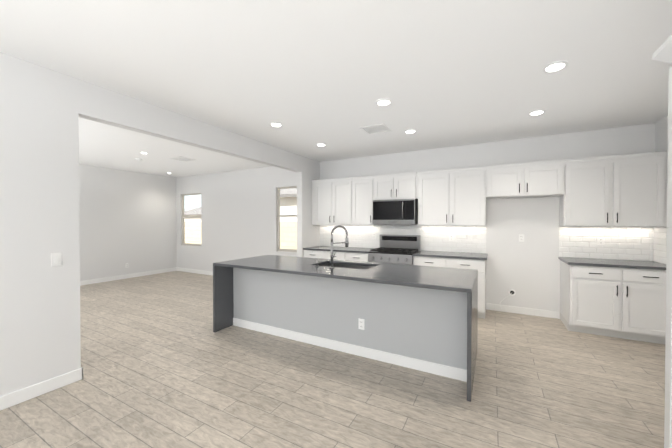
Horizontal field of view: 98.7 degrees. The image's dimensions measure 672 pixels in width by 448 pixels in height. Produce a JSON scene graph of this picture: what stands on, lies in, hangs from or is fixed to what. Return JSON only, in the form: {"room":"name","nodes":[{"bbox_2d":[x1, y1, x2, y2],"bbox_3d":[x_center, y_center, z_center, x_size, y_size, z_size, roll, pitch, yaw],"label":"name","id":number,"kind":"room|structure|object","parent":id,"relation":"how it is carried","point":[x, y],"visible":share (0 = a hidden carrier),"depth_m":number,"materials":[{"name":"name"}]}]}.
{"room":"kitchen","nodes":[
{"label":"kitchen","id":0,"kind":"room"},
{"bbox_2d":[79,164,176,280],"bbox_3d":[-6.496,0.002,5.167,0.120,2.760,7.720,0,1,29],"label":"wall","id":1,"kind":"structure","parent":0,"point":[128,217],"depth_m":7.24,"materials":[{"name":"white paint"}]},
{"bbox_2d":[80,267,176,285],"bbox_3d":[-6.460,1.330,5.109,0.013,0.105,7.570,0,1,29],"label":"baseboard","id":2,"kind":"structure","parent":1,"relation":"attached to","point":[106,279],"depth_m":7.25,"materials":[{"name":"white wood"}]},
{"bbox_2d":[0,52,319,396],"bbox_3d":[-2.221,0.025,2.918,0.120,2.760,7.855,0,1,29],"label":"wall","id":3,"kind":"structure","parent":0,"point":[40,338],"depth_m":2.44,"materials":[{"name":"white paint"}]},
{"bbox_2d":[0,367,82,410],"bbox_3d":[-3.167,1.371,1.054,0.013,0.105,3.593,0,1,29],"label":"baseboard","id":4,"kind":"structure","parent":3,"relation":"attached to","point":[29,392],"depth_m":2.37,"materials":[{"name":"white wood"}]},
{"bbox_2d":[51,252,61,266],"bbox_3d":[-2.393,0.299,2.470,0.008,0.115,0.070,0,1,29],"label":"light switch","id":5,"kind":"object","parent":3,"relation":"attached to","point":[56,259],"visible":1,"depth_m":2.47,"materials":[{"name":"white plastic"}]},
{"bbox_2d":[176,166,296,271],"bbox_3d":[-2.642,-0.021,7.396,4.760,2.760,0.120,0,1,29],"label":"wall","id":6,"kind":"structure","parent":0,"point":[238,214],"depth_m":7.26,"materials":[{"name":"white paint"}]},
{"bbox_2d":[182,193,200,245],"bbox_3d":[-4.053,-0.137,8.171,0.910,1.475,0.054,0,1,29],"label":"dining room window","id":7,"kind":"structure","parent":6,"relation":"in","point":[183,230],"depth_m":8.28,"materials":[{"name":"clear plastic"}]},
{"bbox_2d":[176,267,212,275],"bbox_3d":[-2.577,1.307,7.298,4.680,0.105,0.013,0,1,29],"label":"baseboard","id":8,"kind":"structure","parent":6,"relation":"attached to","point":[178,268],"depth_m":8.02,"materials":[{"name":"white wood"}]},
{"bbox_2d":[276,251,296,256],"bbox_3d":[-0.951,0.993,6.486,0.910,0.750,0.120,0,1,29],"label":"sill","id":9,"kind":"structure","parent":6,"relation":"attached to","point":[281,253],"depth_m":6.50,"materials":[{"name":"white paint"}]},
{"bbox_2d":[277,186,296,251],"bbox_3d":[-0.948,-0.119,6.481,0.910,1.475,0.054,0,1,29],"label":"dining room window","id":10,"kind":"structure","parent":6,"relation":"in","point":[278,223],"depth_m":6.65,"materials":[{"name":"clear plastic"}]},
{"bbox_2d":[0,271,664,447],"bbox_3d":[-2.061,1.436,2.777,10.570,0.060,8.335,0,1,29],"label":"floor","id":11,"kind":"structure","parent":0,"point":[163,365],"depth_m":2.45,"materials":[{"name":"beige tile"}]},
{"bbox_2d":[304,252,350,260],"bbox_3d":[-0.059,0.935,5.730,0.996,0.882,0.620,0,1,29],"label":"base cabinet","id":12,"kind":"object","parent":11,"relation":"on","point":[324,255],"depth_m":5.42,"materials":[{"name":"white wood"}]},
{"bbox_2d":[303,244,376,251],"bbox_3d":[0.109,0.479,5.625,1.387,0.032,0.635,0,1,29],"label":"countertop","id":13,"kind":"structure","parent":12,"relation":"on","point":[323,247],"depth_m":5.53,"materials":[{"name":"grey stone"}]},
{"bbox_2d":[213,225,477,401],"bbox_3d":[-0.008,0.702,3.477,3.040,1.394,1.060,0,1,29],"label":"kitchen island","id":14,"kind":"object","parent":11,"relation":"on","point":[421,318],"visible":1,"depth_m":3.09,"materials":[{"name":"grey paint"}]},
{"bbox_2d":[315,225,348,267],"bbox_3d":[-0.059,0.253,3.395,0.368,0.494,0.240,0,1,29],"label":"faucet","id":15,"kind":"object","parent":14,"relation":"on","point":[346,242],"depth_m":3.36,"materials":[{"name":"silver metal"}]},
{"bbox_2d":[318,263,373,269],"bbox_3d":[0.114,0.645,3.586,0.774,0.230,0.474,0,1,29],"label":"sink","id":16,"kind":"object","parent":14,"relation":"in","point":[364,266],"depth_m":3.79,"materials":[{"name":"silver metal"}]},
{"bbox_2d":[351,252,368,261],"bbox_3d":[0.486,0.938,5.434,0.536,0.882,0.620,0,1,29],"label":"base cabinet","id":17,"kind":"object","parent":11,"relation":"on","point":[355,256],"depth_m":5.11,"materials":[{"name":"white wood"}]},
{"bbox_2d":[368,234,420,264],"bbox_3d":[1.021,0.788,5.060,0.752,1.190,0.702,0,1,29],"label":"range","id":18,"kind":"object","parent":11,"relation":"on","point":[397,249],"visible":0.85,"depth_m":5.05,"materials":[{"name":"silver metal"}]},
{"bbox_2d":[413,256,485,318],"bbox_3d":[1.846,0.945,4.694,1.041,0.882,0.620,0,1,29],"label":"base cabinet","id":19,"kind":"object","parent":11,"relation":"on","point":[436,261],"depth_m":4.30,"materials":[{"name":"white wood"}]},
{"bbox_2d":[412,252,486,259],"bbox_3d":[1.853,0.489,4.677,1.067,0.032,0.635,0,1,29],"label":"countertop","id":20,"kind":"structure","parent":19,"relation":"on","point":[450,255],"depth_m":4.57,"materials":[{"name":"grey stone"}]},
{"bbox_2d":[560,260,665,343],"bbox_3d":[3.585,0.955,3.748,0.976,0.882,0.620,0,1,29],"label":"base cabinet","id":21,"kind":"object","parent":11,"relation":"on","point":[612,288],"depth_m":3.51,"materials":[{"name":"white wood"}]},
{"bbox_2d":[559,256,665,271],"bbox_3d":[3.572,0.498,3.742,1.002,0.032,0.635,0,1,29],"label":"countertop","id":22,"kind":"structure","parent":21,"relation":"on","point":[655,264],"depth_m":3.62,"materials":[{"name":"grey stone"}]},
{"bbox_2d":[664,46,671,447],"bbox_3d":[1.824,0.257,1.004,0.618,2.334,0.896,0,1,29],"label":"tall cabinet","id":23,"kind":"object","parent":11,"relation":"on","point":[667,53],"depth_m":1.52,"materials":[{"name":"white wood"}]},
{"bbox_2d":[0,0,671,177],"bbox_3d":[-2.061,-1.364,2.748,10.570,0.100,8.335,0,1,29],"label":"ceiling","id":24,"kind":"structure","parent":0,"point":[309,75],"depth_m":2.41,"materials":[{"name":"white paint"}]},
{"bbox_2d":[170,156,195,161],"bbox_3d":[-3.127,-1.347,5.904,0.340,0.019,0.340,0,1,29],"label":"ceiling vent","id":25,"kind":"object","parent":24,"relation":"in","point":[182,157],"visible":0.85,"depth_m":5.85,"materials":[{"name":"white metal"}]},
{"bbox_2d":[270,122,282,126],"bbox_3d":[-0.788,-1.328,3.800,0.170,0.034,0.170,0,1,29],"label":"recessed light","id":26,"kind":"object","parent":24,"relation":"in","point":[276,124],"visible":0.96,"depth_m":3.78,"materials":[{"name":"white plastic"}]},
{"bbox_2d":[360,123,390,134],"bbox_3d":[0.552,-1.327,4.005,0.340,0.019,0.340,0,1,29],"label":"ceiling vent","id":27,"kind":"object","parent":24,"relation":"in","point":[381,131],"visible":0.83,"depth_m":4.00,"materials":[{"name":"white metal"}]},
{"bbox_2d":[376,98,391,105],"bbox_3d":[0.511,-1.321,3.093,0.170,0.034,0.170,0,1,29],"label":"recessed light","id":28,"kind":"object","parent":24,"relation":"in","point":[383,102],"visible":0.9,"depth_m":3.08,"materials":[{"name":"white plastic"}]},
{"bbox_2d":[404,129,416,133],"bbox_3d":[1.056,-1.331,4.095,0.170,0.034,0.170,0,1,29],"label":"recessed light","id":29,"kind":"object","parent":24,"relation":"in","point":[409,131],"visible":0.85,"depth_m":4.07,"materials":[{"name":"white plastic"}]},
{"bbox_2d":[528,109,545,115],"bbox_3d":[2.356,-1.324,3.387,0.170,0.034,0.170,0,1,29],"label":"recessed light","id":30,"kind":"object","parent":24,"relation":"in","point":[536,112],"visible":0.88,"depth_m":3.36,"materials":[{"name":"white plastic"}]},
{"bbox_2d":[542,60,567,72],"bbox_3d":[1.812,-1.313,2.386,0.170,0.034,0.170,0,1,29],"label":"recessed light","id":31,"kind":"object","parent":24,"relation":"in","point":[556,66],"visible":0.83,"depth_m":2.37,"materials":[{"name":"white plastic"}]},
{"bbox_2d":[320,123,654,311],"bbox_3d":[1.937,0.003,5.058,5.380,2.760,0.120,0,1,29],"label":"wall","id":32,"kind":"structure","parent":0,"point":[527,270],"depth_m":4.48,"materials":[{"name":"white paint"}]},
{"bbox_2d":[312,177,355,224],"bbox_3d":[0.011,-0.455,5.843,0.998,0.914,0.330,0,1,29],"label":"upper cabinet","id":33,"kind":"object","parent":32,"relation":"attached to","point":[333,200],"depth_m":5.68,"materials":[{"name":"white wood"}]},
{"bbox_2d":[356,175,379,224],"bbox_3d":[0.543,-0.452,5.554,0.512,0.914,0.330,0,1,29],"label":"upper cabinet","id":34,"kind":"object","parent":32,"relation":"attached to","point":[365,185],"depth_m":5.38,"materials":[{"name":"white wood"}]},
{"bbox_2d":[376,172,419,199],"bbox_3d":[1.118,-0.675,5.238,0.794,0.460,0.330,0,1,29],"label":"upper cabinet","id":35,"kind":"object","parent":32,"relation":"attached to","point":[397,185],"depth_m":5.07,"materials":[{"name":"white wood"}]},
{"bbox_2d":[372,199,417,224],"bbox_3d":[1.079,-0.222,5.195,0.764,0.439,0.451,0,1,29],"label":"microwave","id":36,"kind":"object","parent":35,"relation":"attached to","point":[399,211],"visible":1,"depth_m":5.02,"materials":[{"name":"silver metal"}]},
{"bbox_2d":[418,167,485,225],"bbox_3d":[1.910,-0.444,4.810,1.053,0.914,0.330,0,1,29],"label":"upper cabinet","id":37,"kind":"object","parent":32,"relation":"attached to","point":[453,197],"depth_m":4.64,"materials":[{"name":"white wood"}]},
{"bbox_2d":[500,289,515,310],"bbox_3d":[2.709,1.194,4.551,0.221,0.352,0.053,0,1,29],"label":"water supply box","id":38,"kind":"object","parent":32,"relation":"attached to","point":[512,292],"visible":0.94,"depth_m":4.54,"materials":[{"name":"white plastic"}]},
{"bbox_2d":[519,234,523,241],"bbox_3d":[2.877,0.209,4.475,0.070,0.115,0.008,0,1,29],"label":"outlet","id":39,"kind":"object","parent":32,"relation":"attached to","point":[521,237],"visible":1,"depth_m":4.47,"materials":[{"name":"white plastic"}]},
{"bbox_2d":[486,303,559,318],"bbox_3d":[2.876,1.336,4.485,0.960,0.105,0.013,0,1,29],"label":"baseboard","id":40,"kind":"structure","parent":32,"relation":"attached to","point":[496,307],"depth_m":4.46,"materials":[{"name":"white wood"}]},
{"bbox_2d":[484,159,567,198],"bbox_3d":[2.784,-0.656,4.315,0.948,0.480,0.360,0,1,29],"label":"upper cabinet","id":41,"kind":"object","parent":32,"relation":"attached to","point":[540,178],"depth_m":4.14,"materials":[{"name":"white wood"}]},
{"bbox_2d":[598,237,603,245],"bbox_3d":[3.694,0.233,4.020,0.070,0.115,0.008,0,1,29],"label":"outlet","id":42,"kind":"object","parent":32,"relation":"attached to","point":[600,240],"visible":1,"depth_m":4.02,"materials":[{"name":"white plastic"}]},
{"bbox_2d":[559,151,666,226],"bbox_3d":[3.647,-0.434,3.865,0.997,0.914,0.330,0,1,29],"label":"upper cabinet","id":43,"kind":"object","parent":32,"relation":"attached to","point":[629,190],"depth_m":3.70,"materials":[{"name":"white wood"}]},
{"bbox_2d":[655,116,671,227],"bbox_3d":[3.525,0.029,2.472,0.120,2.760,3.145,0,1,29],"label":"wall","id":44,"kind":"structure","parent":0,"point":[661,135],"depth_m":3.60,"materials":[{"name":"white paint"}]},
{"label":"outside","id":45,"kind":"structure","parent":0,"visible":0},
{"bbox_3d":[4.810,1.336,26.190,70.000,0.060,39.365,0,1,29],"label":"ground","id":46,"kind":"structure","parent":45,"visible":0},
{"bbox_2d":[185,207,200,221],"bbox_3d":[-14.111,-0.725,39.519,13.000,3.790,9.000,0,1,29],"label":"house","id":47,"kind":"structure","parent":46,"relation":"on","point":[192,213],"depth_m":37.60,"materials":[{"name":"white paint"}]},
{"bbox_2d":[185,222,296,248],"bbox_3d":[-2.655,0.667,12.464,50.000,1.560,0.200,0,1,29],"label":"fence","id":48,"kind":"object","parent":46,"relation":"on","point":[192,232],"depth_m":12.15,"materials":[{"name":"white"}]},
{"bbox_2d":[280,188,296,221],"bbox_3d":[1.121,-1.119,19.386,13.000,4.990,9.800,0,1,29],"label":"house","id":49,"kind":"structure","parent":46,"relation":"on","point":[289,198],"depth_m":16.43,"materials":[{"name":"white paint"}]}
]}

